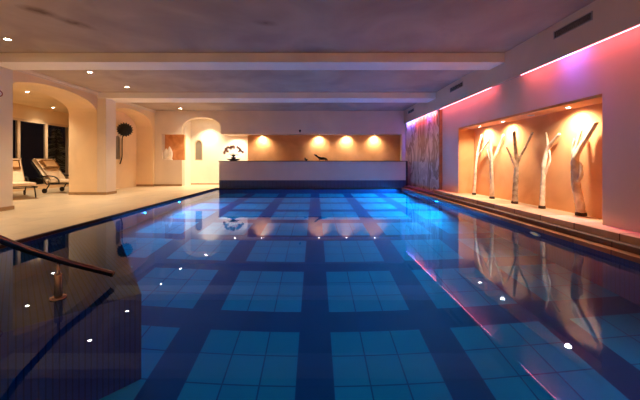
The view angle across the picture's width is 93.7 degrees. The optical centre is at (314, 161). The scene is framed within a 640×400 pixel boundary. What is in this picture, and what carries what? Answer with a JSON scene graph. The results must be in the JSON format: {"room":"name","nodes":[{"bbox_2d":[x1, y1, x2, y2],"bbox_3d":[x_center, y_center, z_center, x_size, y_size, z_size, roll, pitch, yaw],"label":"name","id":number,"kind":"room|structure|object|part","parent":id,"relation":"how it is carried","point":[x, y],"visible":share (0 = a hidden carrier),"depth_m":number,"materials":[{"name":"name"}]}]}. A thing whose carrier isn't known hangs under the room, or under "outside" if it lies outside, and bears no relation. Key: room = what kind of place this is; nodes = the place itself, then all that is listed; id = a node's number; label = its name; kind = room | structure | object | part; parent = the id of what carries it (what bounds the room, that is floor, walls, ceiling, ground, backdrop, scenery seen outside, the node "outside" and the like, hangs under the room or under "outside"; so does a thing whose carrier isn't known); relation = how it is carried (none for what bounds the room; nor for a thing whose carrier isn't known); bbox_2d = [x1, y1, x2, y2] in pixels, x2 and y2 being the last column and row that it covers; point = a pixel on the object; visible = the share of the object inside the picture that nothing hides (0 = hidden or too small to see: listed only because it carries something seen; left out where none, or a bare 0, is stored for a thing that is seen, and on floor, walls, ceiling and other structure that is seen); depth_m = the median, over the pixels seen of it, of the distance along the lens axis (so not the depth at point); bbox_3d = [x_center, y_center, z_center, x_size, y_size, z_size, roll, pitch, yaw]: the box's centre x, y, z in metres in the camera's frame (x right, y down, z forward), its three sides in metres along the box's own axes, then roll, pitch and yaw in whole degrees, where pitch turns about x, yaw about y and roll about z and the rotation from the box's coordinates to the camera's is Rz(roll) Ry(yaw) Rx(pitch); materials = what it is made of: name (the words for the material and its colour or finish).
{"room":"spa","nodes":[
{"label":"spa","id":0,"kind":"room"},
{"bbox_2d":[13,103,68,191],"bbox_3d":[-10.325,-0.500,9.800,0.250,3.100,8.400,0,0,0],"label":"wall","id":1,"kind":"structure","parent":0,"point":[21,111],"depth_m":11.15,"materials":[{"name":"beige paint"}]},
{"bbox_2d":[13,117,18,187],"bbox_3d":[-10.250,-0.300,9.825,0.080,2.420,1.050,0,0,0],"label":"window","id":2,"kind":"structure","parent":1,"relation":"in","point":[15,120],"depth_m":10.26,"materials":[{"name":"glass"}]},
{"bbox_3d":[-10.250,-0.300,9.825,0.010,2.260,0.950,0,0,0],"label":"pane","id":3,"kind":"part","parent":2,"relation":"part of","materials":[{"name":"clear glass"}]},
{"bbox_2d":[19,118,46,187],"bbox_3d":[-10.250,-0.300,10.885,0.080,2.420,1.070,0,0,0],"label":"window","id":4,"kind":"structure","parent":1,"relation":"in","point":[32,134],"depth_m":10.88,"materials":[{"name":"glass"}]},
{"bbox_2d":[47,122,68,185],"bbox_3d":[-10.250,-0.300,11.960,0.080,2.420,1.080,0,0,0],"label":"window","id":5,"kind":"structure","parent":1,"relation":"in","point":[57,134],"depth_m":12.03,"materials":[{"name":"glass"}]},
{"bbox_2d":[13,85,68,113],"bbox_3d":[-9.270,-2.125,9.900,3.460,0.250,8.200,0,0,0],"label":"ceiling","id":6,"kind":"structure","parent":0,"point":[37,99],"depth_m":9.76,"materials":[{"name":"beige paint"}]},
{"bbox_2d":[13,70,154,191],"bbox_3d":[-7.110,-0.540,9.800,0.860,3.180,8.400,0,0,0],"label":"wall","id":7,"kind":"structure","parent":0,"point":[81,106],"depth_m":9.19,"materials":[{"name":"beige paint"}]},
{"bbox_2d":[15,70,98,94],"bbox_3d":[-6.652,-2.085,7.775,0.055,0.090,2.830,0,0,0],"label":"trim","id":8,"kind":"structure","parent":7,"relation":"attached to","point":[28,72],"depth_m":7.73,"materials":[{"name":"paint"}]},
{"bbox_2d":[68,192,96,194],"bbox_3d":[-7.110,0.965,9.183,0.860,0.080,0.014,0,0,0],"label":"baseboard","id":9,"kind":"object","parent":7,"relation":"attached to","point":[69,193],"visible":1,"depth_m":9.18,"materials":[{"name":"stone"}]},
{"bbox_2d":[123,103,155,112],"bbox_3d":[-6.652,-2.085,11.175,0.055,0.090,2.650,0,0,0],"label":"trim","id":10,"kind":"structure","parent":7,"relation":"attached to","point":[130,104],"depth_m":11.45,"materials":[{"name":"paint"}]},
{"bbox_2d":[136,184,152,185],"bbox_3d":[-7.020,0.965,12.363,0.680,0.080,0.014,0,0,0],"label":"baseboard","id":11,"kind":"structure","parent":7,"relation":"attached to","point":[136,184],"depth_m":12.36,"materials":[{"name":"wood"}]},
{"bbox_2d":[1,189,215,248],"bbox_3d":[-3.810,1.153,6.135,0.040,0.214,11.470,0,0,0],"label":"wall","id":12,"kind":"structure","parent":0,"point":[215,189],"depth_m":5.16,"materials":[{"name":"black tile"}]},
{"bbox_2d":[0,188,216,248],"bbox_3d":[-3.815,1.023,6.145,0.050,0.044,11.090,0,0,0],"label":"trim","id":13,"kind":"structure","parent":12,"relation":"on","point":[37,236],"depth_m":5.07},
{"bbox_2d":[217,188,401,188],"bbox_3d":[-0.230,1.058,11.645,7.220,0.085,0.050,0,0,0],"label":"trim","id":14,"kind":"structure","parent":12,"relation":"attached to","point":[217,188],"depth_m":11.62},
{"bbox_2d":[0,185,218,239],"bbox_3d":[-4.050,1.127,5.500,15.900,0.245,17.000,0,0,0],"label":"floor","id":15,"kind":"structure","parent":0,"point":[54,209],"depth_m":6.93,"materials":[{"name":"stone"}]},
{"bbox_2d":[0,66,12,206],"bbox_3d":[-6.540,-0.472,6.110,0.280,2.955,0.500,0,0,0],"label":"column","id":16,"kind":"structure","parent":15,"relation":"on","point":[6,75],"depth_m":6.22,"materials":[{"name":"paint"}]},
{"bbox_2d":[0,206,13,210],"bbox_3d":[-6.533,0.965,6.110,0.294,0.080,0.528,0,0,0],"label":"baseboard","id":17,"kind":"structure","parent":16,"relation":"attached to","point":[7,207],"depth_m":6.21,"materials":[{"name":"wood"}]},
{"bbox_2d":[13,158,37,197],"bbox_3d":[-8.576,0.433,8.516,1.803,1.131,0.708,0,0,35],"label":"sun lounger","id":18,"kind":"object","parent":15,"relation":"on","point":[18,174],"visible":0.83,"depth_m":8.88,"materials":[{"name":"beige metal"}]},
{"bbox_2d":[13,159,20,168],"bbox_3d":[-9.082,0.091,8.871,0.344,0.371,0.540,0,0,35],"label":"pillow","id":19,"kind":"object","parent":18,"relation":"on","point":[16,162],"depth_m":8.99,"materials":[{"name":"beige fabric"}]},
{"bbox_2d":[13,158,24,181],"bbox_3d":[-9.046,0.265,8.845,0.625,0.796,0.660,0,0,35],"label":"cushion","id":20,"kind":"object","parent":18,"relation":"on","point":[18,174],"depth_m":8.96,"materials":[{"name":"beige fabric"}]},
{"bbox_2d":[13,181,35,186],"bbox_3d":[-8.378,0.613,8.377,1.320,0.095,0.620,0,0,35],"label":"seat cushion","id":21,"kind":"object","parent":18,"relation":"on","point":[15,183],"depth_m":8.19,"materials":[{"name":"beige fabric"}]},
{"bbox_3d":[-8.584,0.368,8.521,1.783,0.704,0.692,0,0,35],"label":"frame","id":22,"kind":"part","parent":18,"relation":"part of","materials":[{"name":"black metal"}]},
{"bbox_2d":[31,158,68,192],"bbox_3d":[-8.142,0.433,9.870,1.803,1.131,0.708,0,0,0],"label":"sun lounger","id":23,"kind":"object","parent":15,"relation":"on","point":[49,168],"visible":0.7,"depth_m":9.64,"materials":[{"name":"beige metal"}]},
{"bbox_2d":[39,159,59,168],"bbox_3d":[-8.760,0.091,9.870,0.344,0.371,0.540,0,0,0],"label":"pillow","id":24,"kind":"object","parent":23,"relation":"on","point":[43,163],"depth_m":9.81,"materials":[{"name":"beige fabric"}]},
{"bbox_2d":[32,158,66,182],"bbox_3d":[-8.716,0.265,9.870,0.625,0.796,0.660,0,0,0],"label":"cushion","id":25,"kind":"object","parent":23,"relation":"on","point":[48,168],"depth_m":9.71,"materials":[{"name":"beige fabric"}]},
{"bbox_3d":[-8.151,0.368,9.870,1.783,0.704,0.692,0,0,0],"label":"frame","id":26,"kind":"part","parent":23,"relation":"part of","materials":[{"name":"black metal"}]},
{"bbox_3d":[-8.435,0.559,9.540,0.618,0.273,0.048,0,0,0],"label":"armrest","id":27,"kind":"part","parent":23,"relation":"part of","materials":[{"name":"black metal"}]},
{"bbox_2d":[47,179,68,182],"bbox_3d":[-7.900,0.613,9.870,1.320,0.095,0.620,0,0,0],"label":"seat cushion","id":28,"kind":"object","parent":23,"relation":"on","point":[48,180],"depth_m":9.56,"materials":[{"name":"beige fabric"}]},
{"bbox_2d":[97,98,115,191],"bbox_3d":[-6.540,-0.472,9.420,0.280,2.955,0.460,0,0,0],"label":"column","id":29,"kind":"structure","parent":15,"relation":"on","point":[106,108],"depth_m":9.21,"materials":[{"name":"paint"}]},
{"bbox_2d":[97,191,116,194],"bbox_3d":[-6.533,0.965,9.420,0.294,0.080,0.488,0,0,0],"label":"baseboard","id":30,"kind":"structure","parent":29,"relation":"attached to","point":[111,192],"depth_m":9.19,"materials":[{"name":"wood"}]},
{"bbox_2d":[116,110,136,188],"bbox_3d":[-7.450,-0.475,11.000,0.180,3.050,3.200,0,0,0],"label":"wall","id":31,"kind":"structure","parent":0,"point":[126,172],"depth_m":11.78,"materials":[{"name":"beige paint"}]},
{"bbox_2d":[116,135,120,159],"bbox_3d":[-7.405,-0.550,11.235,0.050,0.940,0.370,0,0,0],"label":"window","id":32,"kind":"structure","parent":31,"relation":"in","point":[118,138],"depth_m":11.31,"materials":[{"name":"paint"}]},
{"bbox_2d":[117,122,132,163],"bbox_3d":[-7.171,-0.706,11.321,0.548,1.568,0.275,0,0,-29],"label":"flower","id":33,"kind":"object","parent":31,"relation":"attached to","point":[124,129],"visible":1,"depth_m":11.26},
{"bbox_3d":[-7.268,-0.524,11.328,0.166,1.204,0.137,0,0,0],"label":"stem","id":34,"kind":"part","parent":33,"relation":"part of","materials":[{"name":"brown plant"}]},
{"bbox_2d":[165,135,184,159],"bbox_3d":[-6.080,-0.650,12.800,1.040,1.400,0.100,0,0,0],"label":"wall","id":35,"kind":"structure","parent":0,"point":[176,142],"depth_m":12.75,"materials":[{"name":"orange paint"}]},
{"bbox_2d":[191,119,247,182],"bbox_3d":[-4.250,-0.540,13.475,2.900,3.180,0.150,0,0,0],"label":"wall","id":36,"kind":"structure","parent":0,"point":[208,131],"depth_m":13.40,"materials":[{"name":"white paint"}]},
{"bbox_2d":[195,140,201,160],"bbox_3d":[-5.204,-0.525,13.445,0.357,0.916,0.050,0,0,0],"label":"window","id":37,"kind":"structure","parent":36,"relation":"in","point":[198,144],"depth_m":13.45,"materials":[{"name":"paint"}]},
{"bbox_2d":[191,183,218,184],"bbox_3d":[-4.620,0.980,13.393,1.840,0.050,0.014,0,0,0],"label":"baseboard","id":38,"kind":"structure","parent":36,"relation":"attached to","point":[191,183],"depth_m":13.39,"materials":[{"name":"stone"}]},
{"bbox_2d":[155,111,404,185],"bbox_3d":[-1.400,-0.540,12.625,11.200,3.180,0.250,0,0,0],"label":"wall","id":39,"kind":"structure","parent":0,"point":[166,122],"depth_m":12.50,"materials":[{"name":"paint"}]},
{"bbox_2d":[163,146,172,159],"bbox_3d":[-6.190,-0.370,12.620,0.404,0.579,0.140,0,0,0],"label":"sculpture","id":40,"kind":"object","parent":39,"relation":"on","point":[167,155],"visible":0.96,"depth_m":12.58,"materials":[{"name":"white stone"}]},
{"bbox_2d":[155,184,181,185],"bbox_3d":[-6.110,0.965,12.493,1.140,0.080,0.014,0,0,0],"label":"baseboard","id":41,"kind":"structure","parent":39,"relation":"attached to","point":[155,184],"depth_m":12.49,"materials":[{"name":"wood"}]},
{"bbox_2d":[185,121,190,184],"bbox_3d":[-6.220,-0.540,13.100,1.360,3.180,0.700,0,0,0],"label":"door frame","id":42,"kind":"structure","parent":39,"relation":"attached to","point":[188,125],"depth_m":13.14,"materials":[{"name":"white paint"}]},
{"bbox_2d":[0,0,595,110],"bbox_3d":[-1.150,-2.180,5.500,11.500,0.100,17.000,0,0,0],"label":"ceiling","id":43,"kind":"structure","parent":0,"point":[33,26],"depth_m":4.93,"materials":[{"name":"paint"}]},
{"bbox_2d":[0,53,503,69],"bbox_3d":[-1.500,-2.040,6.110,10.400,0.180,0.500,0,0,0],"label":"beam","id":44,"kind":"structure","parent":43,"relation":"attached to","point":[13,61],"depth_m":5.86,"materials":[{"name":"paint"}]},
{"bbox_2d":[97,92,435,102],"bbox_3d":[-1.500,-2.040,9.520,10.400,0.180,0.660,0,0,0],"label":"beam","id":45,"kind":"structure","parent":43,"relation":"attached to","point":[119,97],"depth_m":9.19,"materials":[{"name":"paint"}]},
{"bbox_2d":[219,161,405,179],"bbox_3d":[-0.065,0.345,12.360,7.330,0.730,1.380,0,0,0],"label":"wall","id":46,"kind":"structure","parent":0,"point":[228,170],"depth_m":11.67,"materials":[{"name":"paint"}]},
{"bbox_2d":[219,180,405,187],"bbox_3d":[-0.065,0.880,12.332,7.330,0.340,1.335,0,0,0],"label":"tile","id":47,"kind":"structure","parent":46,"relation":"attached to","point":[222,183],"depth_m":11.66,"materials":[{"name":"tile"}]},
{"bbox_2d":[406,161,407,185],"bbox_3d":[3.565,0.515,11.680,0.070,1.070,0.080,0,0,0],"label":"trim","id":48,"kind":"structure","parent":46,"relation":"attached to","point":[406,161],"depth_m":11.64,"materials":[{"name":"stone"}]},
{"bbox_3d":[-0.075,-0.032,12.350,7.350,0.025,1.400,0,0,0],"label":"trim","id":49,"kind":"structure","parent":46,"relation":"on","visible":0},
{"bbox_2d":[223,145,243,160],"bbox_3d":[-3.295,-0.376,12.103,0.615,0.661,0.631,0,0,-45],"label":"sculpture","id":50,"kind":"object","parent":49,"relation":"on","point":[233,158],"visible":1,"depth_m":12.11,"materials":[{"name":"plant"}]},
{"bbox_2d":[314,154,327,160],"bbox_3d":[0.241,-0.181,12.000,0.559,0.269,0.184,0,0,0],"label":"sculpture","id":51,"kind":"object","parent":49,"relation":"on","point":[318,157],"visible":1,"depth_m":11.96,"materials":[{"name":"brown metal"}]},
{"bbox_2d":[0,189,639,399],"bbox_3d":[-0.205,1.050,6.135,7.170,0.001,11.070,0,0,0],"label":"water surface","id":52,"kind":"object","parent":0,"point":[218,294],"visible":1,"depth_m":2.14,"materials":[{"name":"blue liquid"}]},
{"bbox_2d":[248,135,399,160],"bbox_3d":[0.485,-0.059,13.225,6.830,2.217,0.350,0,0,0],"label":"wall panel","id":53,"kind":"object","parent":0,"point":[260,147],"visible":0.36,"depth_m":13.05,"materials":[{"name":"paint"}]},
{"bbox_2d":[405,110,438,190],"bbox_3d":[3.812,-0.315,10.950,0.095,2.730,3.700,0,0,0],"label":"wall","id":54,"kind":"structure","parent":0,"point":[421,134],"depth_m":10.41,"materials":[{"name":"stone"}]},
{"bbox_2d":[439,109,441,189],"bbox_3d":[3.809,-0.375,9.085,0.102,2.610,0.030,0,0,0],"label":"trim","id":55,"kind":"structure","parent":54,"relation":"attached to","point":[440,110],"depth_m":9.07,"materials":[{"name":"stone"}]},
{"bbox_2d":[459,129,473,192],"bbox_3d":[4.062,0.085,8.098,0.416,1.930,0.104,0,0,0],"label":"wall","id":56,"kind":"structure","parent":0,"point":[466,136],"depth_m":8.05,"materials":[{"name":"paint"}]},
{"bbox_2d":[404,0,639,123],"bbox_3d":[3.775,-1.855,4.750,0.150,0.550,15.500,0,0,0],"label":"wall","id":57,"kind":"structure","parent":0,"point":[610,18],"depth_m":4.79,"materials":[{"name":"paint"}]},
{"bbox_2d":[450,81,462,92],"bbox_3d":[3.693,-1.955,7.850,0.014,0.120,0.700,0,0,0],"label":"air vent","id":58,"kind":"object","parent":57,"relation":"in","point":[460,84],"visible":1,"depth_m":7.84,"materials":[{"name":"metal"}]},
{"bbox_2d":[553,11,591,38],"bbox_3d":[3.693,-1.955,4.320,0.014,0.120,0.640,0,0,0],"label":"air vent","id":59,"kind":"object","parent":57,"relation":"in","point":[580,21],"visible":1,"depth_m":4.29,"materials":[{"name":"metal"}]},
{"bbox_2d":[577,25,639,51],"bbox_3d":[3.744,-1.578,0.690,0.012,0.004,7.180,0,0,0],"label":"led strip","id":60,"kind":"object","parent":57,"relation":"attached to","point":[638,25],"visible":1,"depth_m":3.78,"materials":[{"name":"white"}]},
{"bbox_2d":[459,94,601,128],"bbox_3d":[4.062,-0.900,6.035,0.416,0.040,4.030,0,0,0],"label":"ceiling","id":61,"kind":"structure","parent":0,"point":[596,99],"depth_m":5.23,"materials":[{"name":"paint"}]},
{"bbox_2d":[474,103,601,217],"bbox_3d":[4.385,0.065,6.035,0.230,1.970,4.030,0,0,0],"label":"wall","id":62,"kind":"structure","parent":0,"point":[558,189],"depth_m":5.51,"materials":[{"name":"paint"}]},
{"bbox_2d":[442,26,639,232],"bbox_3d":[4.175,-0.540,5.200,0.650,3.180,16.400,0,0,0],"label":"wall","id":63,"kind":"structure","parent":0,"point":[610,68],"depth_m":4.02,"materials":[{"name":"paint"}]},
{"bbox_2d":[433,190,639,245],"bbox_3d":[3.925,0.945,4.835,0.690,0.210,8.470,0,0,0],"label":"trim","id":64,"kind":"structure","parent":63,"relation":"attached to","point":[589,224],"depth_m":4.71,"materials":[{"name":"stone"}]},
{"bbox_2d":[472,135,488,194],"bbox_3d":[4.179,0.077,7.471,0.172,1.524,0.560,0,0,-18],"label":"trunk","id":65,"kind":"object","parent":64,"relation":"on","point":[478,153],"visible":0.94,"depth_m":7.65,"materials":[{"name":"beige wood"}]},
{"bbox_3d":[4.123,0.077,7.624,0.179,1.524,0.192,0,0,0],"label":"stem","id":66,"kind":"part","parent":65,"relation":"part of","materials":[{"name":"beige wood"}]},
{"bbox_2d":[486,134,503,198],"bbox_3d":[4.114,0.109,6.832,0.114,1.460,0.375,0,0,-40],"label":"trunk","id":67,"kind":"object","parent":64,"relation":"on","point":[491,157],"visible":1,"depth_m":6.86,"materials":[{"name":"beige wood"}]},
{"bbox_3d":[4.061,0.142,6.887,0.105,1.388,0.102,0,0,-37],"label":"stem","id":68,"kind":"part","parent":67,"relation":"part of","materials":[{"name":"beige wood"}]},
{"bbox_2d":[506,131,532,203],"bbox_3d":[4.057,0.110,5.984,0.457,1.458,0.264,0,0,26],"label":"trunk","id":69,"kind":"object","parent":64,"relation":"on","point":[516,160],"visible":1,"depth_m":6.03,"materials":[{"name":"brown wood"}]},
{"bbox_3d":[4.053,0.109,6.068,0.139,1.458,0.115,0,0,0],"label":"stem","id":70,"kind":"part","parent":69,"relation":"part of","materials":[{"name":"wood"}]},
{"bbox_2d":[538,132,560,208],"bbox_3d":[4.142,0.150,5.308,0.178,1.378,0.353,0,0,0],"label":"trunk","id":71,"kind":"object","parent":64,"relation":"on","point":[544,169],"visible":1,"depth_m":5.39,"materials":[{"name":"beige wood"}]},
{"bbox_2d":[570,122,598,215],"bbox_3d":[4.131,0.120,4.612,0.225,1.454,0.327,0,0,0],"label":"trunk","id":72,"kind":"object","parent":64,"relation":"on","point":[577,169],"visible":1,"depth_m":4.66,"materials":[{"name":"wood"}]},
{"bbox_3d":[3.480,1.730,6.135,0.200,1.340,11.470,0,0,0],"label":"wall","id":73,"kind":"structure","parent":0,"visible":0},
{"bbox_2d":[402,188,639,262],"bbox_3d":[3.425,1.032,6.550,0.130,0.075,11.900,0,0,0],"label":"trim","id":74,"kind":"structure","parent":73,"relation":"on","point":[630,256],"depth_m":4.26,"materials":[{"name":"stone"}]},
{"bbox_2d":[404,185,639,254],"bbox_3d":[3.635,0.988,6.550,0.330,0.125,11.900,0,0,0],"label":"trim","id":75,"kind":"structure","parent":73,"relation":"on","point":[621,245],"depth_m":4.44,"materials":[{"name":"stone"}]},
{"bbox_3d":[-0.205,2.450,6.135,7.770,0.100,11.670,0,0,0],"label":"floor","id":76,"kind":"structure","parent":0,"visible":0},
{"bbox_3d":[-2.595,1.740,3.275,2.390,1.320,4.650,0,0,0],"label":"entry steps","id":77,"kind":"structure","parent":76,"relation":"on","visible":0},
{"bbox_2d":[0,235,114,300],"bbox_3d":[-2.055,0.560,2.026,0.173,1.019,1.356,0,0,20],"label":"handrail","id":78,"kind":"object","parent":77,"relation":"on","point":[58,277],"visible":0.98,"depth_m":2.30,"materials":[{"name":"metal"}]},
{"bbox_3d":[-2.042,0.527,2.020,0.142,0.952,1.354,0,0,20],"label":"rail","id":79,"kind":"part","parent":78,"relation":"part of","materials":[{"name":"metal"}]},
{"bbox_3d":[-1.985,1.053,2.320,0.108,0.034,0.108,0,0,0],"label":"plate","id":80,"kind":"part","parent":78,"relation":"part of","materials":[{"name":"metal"}]},
{"bbox_3d":[-1.985,0.925,2.320,0.052,0.290,0.052,0,0,0],"label":"post","id":81,"kind":"part","parent":78,"relation":"part of","materials":[{"name":"metal"}]}
]}

